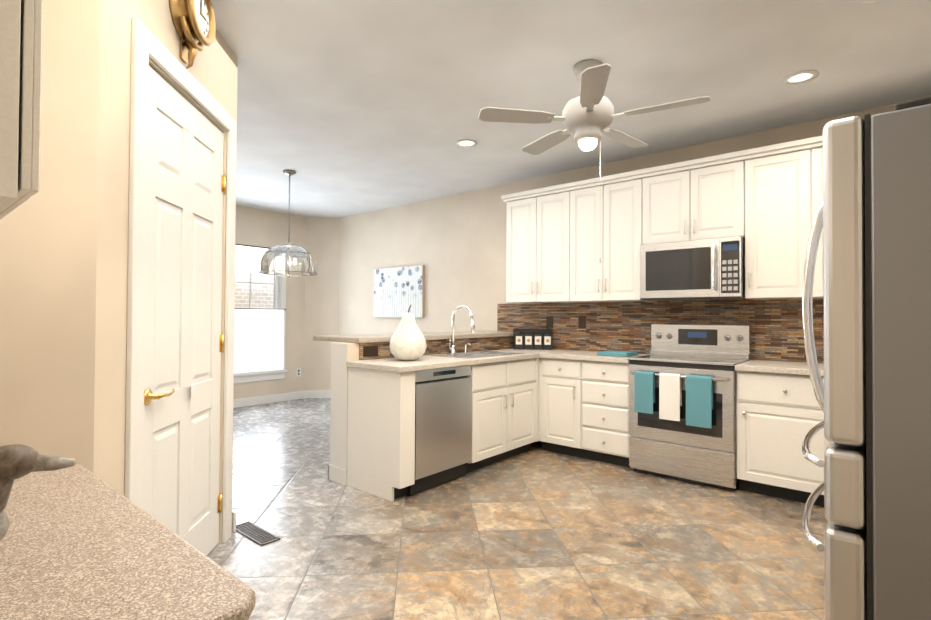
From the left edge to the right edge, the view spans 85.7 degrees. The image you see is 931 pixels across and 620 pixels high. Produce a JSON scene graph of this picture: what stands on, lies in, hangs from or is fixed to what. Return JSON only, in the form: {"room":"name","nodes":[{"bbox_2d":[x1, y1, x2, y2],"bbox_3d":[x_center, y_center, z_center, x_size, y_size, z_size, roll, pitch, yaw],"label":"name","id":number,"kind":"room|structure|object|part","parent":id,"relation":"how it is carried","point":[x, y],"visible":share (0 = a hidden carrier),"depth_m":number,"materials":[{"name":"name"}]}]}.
{"room":"kitchen","nodes":[
{"label":"kitchen","id":0,"kind":"room"},
{"bbox_2d":[0,0,237,543],"bbox_3d":[-2.973,-0.100,3.275,4.730,2.740,1.544,0,-1,40],"label":"wall","id":1,"kind":"structure","parent":0,"point":[64,230],"depth_m":1.64,"materials":[{"name":"beige paint"}]},
{"bbox_2d":[0,0,41,218],"bbox_3d":[-1.126,-0.619,0.963,1.071,0.925,0.380,0,-1,40],"label":"upper cabinet","id":2,"kind":"object","parent":1,"relation":"attached to","point":[20,58],"visible":1,"depth_m":0.72,"materials":[{"name":"white wood"}]},
{"bbox_2d":[125,17,236,542],"bbox_3d":[-1.337,0.093,2.338,0.139,2.347,1.000,0,-1,-5],"label":"door frame","id":3,"kind":"structure","parent":1,"relation":"attached to","point":[146,43],"depth_m":1.91,"materials":[{"name":"white wood"}]},
{"bbox_2d":[142,66,225,555],"bbox_3d":[-1.291,0.142,2.348,0.790,2.232,0.814,0,-1,-5],"label":"pantry door","id":4,"kind":"structure","parent":1,"relation":"in","point":[182,358],"depth_m":2.30,"materials":[{"name":"white wood"}]},
{"bbox_3d":[-1.292,0.171,2.359,0.563,1.852,0.555,0,-1,40],"label":"pantry door hardware","id":5,"kind":"part","parent":4,"relation":"part of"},
{"bbox_2d":[169,0,215,68],"bbox_3d":[-1.224,-1.276,2.261,0.095,0.384,0.261,0,-1,-5],"label":"clock","id":6,"kind":"object","parent":1,"relation":"attached to","point":[193,21],"visible":1,"depth_m":2.24,"materials":[{"name":"gold metal"}]},
{"bbox_2d":[232,391,330,532],"bbox_3d":[-1.764,1.247,5.352,3.880,0.115,3.226,0,-1,40],"label":"baseboard","id":7,"kind":"structure","parent":1,"relation":"attached to","point":[257,400],"depth_m":7.18,"materials":[{"name":"white wood"}]},
{"bbox_2d":[233,205,305,398],"bbox_3d":[-3.891,-0.069,5.928,0.100,2.740,4.410,0,-1,40],"label":"wall","id":8,"kind":"structure","parent":0,"point":[261,227],"depth_m":7.35,"materials":[{"name":"beige paint"}]},
{"bbox_2d":[234,244,286,382],"bbox_3d":[-3.249,0.044,6.634,0.168,1.880,1.900,0,-1,40],"label":"window","id":9,"kind":"structure","parent":8,"relation":"in","point":[259,339],"depth_m":7.01,"materials":[{"name":"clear glass"}]},
{"bbox_2d":[296,368,300,376],"bbox_3d":[-2.490,0.930,7.492,0.006,0.120,0.075,0,-1,40],"label":"outlet","id":10,"kind":"object","parent":8,"relation":"attached to","point":[298,371],"visible":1,"depth_m":7.49,"materials":[{"name":"white plastic"}]},
{"bbox_2d":[304,217,339,390],"bbox_3d":[-2.181,-0.036,7.671,0.460,2.740,0.460,0,-1,40],"label":"wall","id":11,"kind":"structure","parent":0,"point":[322,240],"depth_m":7.60,"materials":[{"name":"beige paint"}]},
{"bbox_2d":[333,336,512,437],"bbox_3d":[-0.194,0.784,4.631,0.212,1.040,2.308,0,-1,40],"label":"wall","id":12,"kind":"structure","parent":0,"point":[355,350],"depth_m":4.45,"materials":[{"name":"brown tile"}]},
{"bbox_2d":[328,343,347,485],"bbox_3d":[-0.213,0.784,4.629,0.214,1.040,2.308,0,-1,40],"label":"wall","id":13,"kind":"structure","parent":12,"relation":"attached to","point":[337,469],"depth_m":3.75,"materials":[{"name":"beige paint"}]},
{"bbox_2d":[363,346,377,356],"bbox_3d":[-0.724,0.314,3.838,0.006,0.080,0.140,0,-1,40],"label":"outlet","id":14,"kind":"object","parent":12,"relation":"attached to","point":[368,351],"depth_m":3.83,"materials":[{"name":"brown plastic"}]},
{"bbox_2d":[313,331,512,342],"bbox_3d":[-0.299,0.244,4.776,0.610,0.040,2.238,0,-1,40],"label":"raised bar","id":15,"kind":"object","parent":12,"relation":"on","point":[364,338],"visible":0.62,"depth_m":4.33,"materials":[{"name":"beige stone"}]},
{"bbox_2d":[207,398,827,619],"bbox_3d":[-0.870,1.336,3.583,7.930,0.100,5.170,0,-1,40],"label":"floor","id":16,"kind":"structure","parent":0,"point":[535,532],"depth_m":2.75,"materials":[{"name":"tile"}]},
{"bbox_2d":[0,464,255,619],"bbox_3d":[-1.002,0.870,1.002,1.195,0.760,0.643,0,-1,40],"label":"countertop","id":17,"kind":"structure","parent":16,"relation":"on","point":[79,542],"depth_m":0.97,"materials":[{"name":"stone"}]},
{"bbox_2d":[0,444,74,540],"bbox_3d":[-1.000,0.375,0.918,0.168,0.224,0.439,0,-1,40],"label":"sculpture","id":18,"kind":"object","parent":17,"relation":"on","point":[17,461],"visible":1,"depth_m":0.98,"materials":[{"name":"grey stone"}]},
{"bbox_2d":[236,521,279,545],"bbox_3d":[-1.200,1.270,2.861,0.360,0.006,0.110,0,-1,40],"label":"floor vent","id":19,"kind":"object","parent":16,"relation":"in","point":[255,533],"visible":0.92,"depth_m":2.85,"materials":[{"name":"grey metal"}]},
{"bbox_2d":[346,305,545,501],"bbox_3d":[0.100,0.633,4.366,0.600,1.337,2.334,0,-1,40],"label":"base unit","id":20,"kind":"object","parent":16,"relation":"on","point":[423,422],"depth_m":3.65,"materials":[{"name":"white wood"}]},
{"bbox_2d":[389,305,426,360],"bbox_3d":[-0.431,0.169,3.777,0.280,0.417,0.280,0,-1,40],"label":"sculpture","id":21,"kind":"object","parent":20,"relation":"on","point":[407,341],"visible":1,"depth_m":3.69,"materials":[{"name":"ceramic"}]},
{"bbox_2d":[408,365,471,495],"bbox_3d":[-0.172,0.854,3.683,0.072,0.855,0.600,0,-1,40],"label":"dishwasher","id":22,"kind":"object","parent":20,"relation":"in","point":[442,412],"depth_m":3.63,"materials":[{"name":"silver metal"}]},
{"bbox_2d":[463,342,470,352],"bbox_3d":[0.016,0.347,4.613,0.073,0.090,0.031,0,-1,40],"label":"soap dispenser","id":23,"kind":"object","parent":20,"relation":"on","point":[465,351],"depth_m":4.61,"materials":[{"name":"silver metal"}]},
{"bbox_2d":[513,325,552,349],"bbox_3d":[0.692,0.278,5.143,0.400,0.248,0.100,0,-1,5],"label":"canisters","id":24,"kind":"object","parent":20,"relation":"on","point":[533,339],"visible":1,"depth_m":5.11,"materials":[{"name":"black ceramic"}]},
{"bbox_2d":[346,347,828,394],"bbox_3d":[1.332,0.403,3.319,3.815,0.040,2.326,0,-1,40],"label":"countertop","id":25,"kind":"structure","parent":20,"relation":"on","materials":[{"name":"beige stone"}]},
{"bbox_2d":[538,349,649,467],"bbox_3d":[1.188,0.854,4.543,0.830,0.910,0.654,0,-1,40],"label":"base unit","id":26,"kind":"object","parent":16,"relation":"on","point":[583,396],"depth_m":4.34,"materials":[{"name":"white wood"}]},
{"bbox_2d":[597,350,637,356],"bbox_3d":[1.327,0.379,4.375,0.270,0.032,0.250,0,-1,40],"label":"towel","id":27,"kind":"object","parent":26,"relation":"on","point":[617,353],"visible":1,"depth_m":4.29,"materials":[{"name":"teal fabric"}]},
{"bbox_2d":[629,324,751,491],"bbox_3d":[1.781,0.714,4.002,0.766,1.185,0.684,0,-1,40],"label":"range","id":28,"kind":"object","parent":16,"relation":"on","point":[682,402],"visible":0.98,"depth_m":3.81,"materials":[{"name":"silver metal"}]},
{"bbox_2d":[735,360,828,506],"bbox_3d":[2.724,0.847,3.262,1.618,0.908,0.626,0,-1,40],"label":"base unit","id":29,"kind":"object","parent":16,"relation":"on","point":[777,404],"depth_m":3.42,"materials":[{"name":"white wood"}]},
{"bbox_2d":[802,97,930,619],"bbox_3d":[1.564,0.374,1.436,0.992,1.792,0.910,0,-1,40],"label":"refrigerator","id":30,"kind":"object","parent":16,"relation":"on","point":[872,218],"visible":1,"depth_m":1.29,"materials":[{"name":"silver metal"}]},
{"bbox_2d":[211,0,930,217],"bbox_3d":[-0.854,-1.504,3.621,7.930,0.100,5.170,0,-1,40],"label":"ceiling","id":31,"kind":"structure","parent":0,"point":[345,108],"depth_m":3.15,"materials":[{"name":"paint"}]},
{"bbox_2d":[258,170,317,277],"bbox_3d":[-1.827,-0.885,5.200,0.588,1.104,0.588,0,-1,40],"label":"pendant light","id":32,"kind":"object","parent":31,"relation":"hanging from","point":[276,251],"visible":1,"depth_m":5.20,"materials":[{"name":"silver metal"}]},
{"bbox_3d":[-1.829,-0.520,5.195,0.580,0.285,0.580,0,-1,40],"label":"glass","id":33,"kind":"part","parent":32,"relation":"part of","materials":[{"name":"clear glass"}]},
{"bbox_2d":[456,139,476,146],"bbox_3d":[0.009,-1.435,4.324,0.187,0.007,0.187,0,-1,1],"label":"recessed light","id":34,"kind":"object","parent":31,"relation":"in","point":[464,142],"depth_m":4.32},
{"bbox_2d":[478,59,709,262],"bbox_3d":[0.762,-0.863,3.001,1.266,1.179,1.245,0,-1,40],"label":"ceiling fan","id":35,"kind":"object","parent":31,"relation":"hanging from","point":[587,116],"visible":1,"depth_m":2.91,"materials":[{"name":"white metal"}]},
{"bbox_3d":[0.729,-1.201,2.990,0.300,0.504,0.300,0,-1,40],"label":"hugger motor","id":36,"kind":"part","parent":35,"relation":"part of","materials":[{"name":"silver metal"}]},
{"bbox_3d":[0.795,-0.651,2.964,0.012,0.755,0.012,0,-1,40],"label":"pull chain","id":37,"kind":"part","parent":35,"relation":"part of","materials":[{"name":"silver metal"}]},
{"bbox_2d":[782,70,818,84],"bbox_3d":[2.076,-1.440,3.113,0.187,0.007,0.187,0,-1,34],"label":"recessed light","id":38,"kind":"object","parent":31,"relation":"in","point":[800,77],"depth_m":3.11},
{"bbox_2d":[854,0,880,3],"bbox_3d":[1.883,-1.453,2.281,0.187,0.007,0.187,0,-1,1],"label":"recessed light","id":39,"kind":"object","parent":31,"relation":"in","point":[858,1],"depth_m":2.36,"materials":[{"name":"white"}]},
{"bbox_2d":[339,97,926,334],"bbox_3d":[0.886,-0.051,5.312,7.270,2.740,0.100,0,-1,40],"label":"wall","id":40,"kind":"structure","parent":0,"point":[455,244],"depth_m":6.12,"materials":[{"name":"beige paint"}]},
{"bbox_2d":[374,265,424,317],"bbox_3d":[-0.905,-0.236,6.734,0.960,0.670,0.043,0,-1,40],"label":"canvas art","id":41,"kind":"object","parent":40,"relation":"attached to","point":[398,291],"visible":1,"depth_m":6.68},
{"bbox_2d":[505,187,576,302],"bbox_3d":[0.831,-0.613,5.088,0.801,1.073,0.327,0,-1,40],"label":"upper cabinet","id":42,"kind":"object","parent":40,"relation":"attached to","point":[541,236],"depth_m":4.94,"materials":[{"name":"white wood"}]},
{"bbox_2d":[577,171,648,301],"bbox_3d":[1.354,-0.616,4.645,0.814,1.073,0.327,0,-1,40],"label":"upper cabinet","id":43,"kind":"object","parent":40,"relation":"attached to","point":[613,214],"depth_m":4.48,"materials":[{"name":"white wood"}]},
{"bbox_2d":[497,299,823,362],"bbox_3d":[1.954,0.161,4.330,4.168,0.482,0.010,0,-1,40],"label":"backsplash","id":44,"kind":"structure","parent":40,"relation":"attached to","point":[777,329],"depth_m":4.54,"materials":[{"name":"brown tile"}]},
{"bbox_2d":[546,317,552,327],"bbox_3d":[0.876,0.129,5.230,0.080,0.120,0.009,0,-1,40],"label":"outlet","id":45,"kind":"object","parent":44,"relation":"attached to","point":[549,320],"depth_m":5.23,"materials":[{"name":"brown plastic"}]},
{"bbox_2d":[578,317,585,328],"bbox_3d":[1.158,0.127,4.991,0.080,0.120,0.009,0,-1,40],"label":"outlet","id":46,"kind":"object","parent":44,"relation":"attached to","point":[581,320],"depth_m":4.99,"materials":[{"name":"brown plastic"}]},
{"bbox_2d":[649,155,744,243],"bbox_3d":[1.917,-0.853,4.174,0.778,0.605,0.327,0,-1,40],"label":"upper cabinet","id":47,"kind":"object","parent":40,"relation":"attached to","point":[694,201],"depth_m":4.01,"materials":[{"name":"white wood"}]},
{"bbox_2d":[640,236,751,300],"bbox_3d":[1.875,-0.315,4.120,0.762,0.463,0.448,0,-1,40],"label":"over-the-range microwave","id":48,"kind":"object","parent":47,"relation":"attached to","point":[703,270],"visible":0.98,"depth_m":3.96,"materials":[{"name":"silver metal"}]},
{"bbox_2d":[745,139,822,299],"bbox_3d":[2.373,-0.622,3.784,0.542,1.073,0.327,0,-1,40],"label":"upper cabinet","id":49,"kind":"object","parent":40,"relation":"attached to","point":[763,201],"depth_m":3.64,"materials":[{"name":"white wood"}]},
{"label":"outside","id":50,"kind":"structure","parent":0,"visible":0},
{"bbox_2d":[235,269,273,308],"bbox_3d":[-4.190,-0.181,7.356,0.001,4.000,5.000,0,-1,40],"label":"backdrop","id":51,"kind":"structure","parent":50,"point":[246,290],"depth_m":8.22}
]}

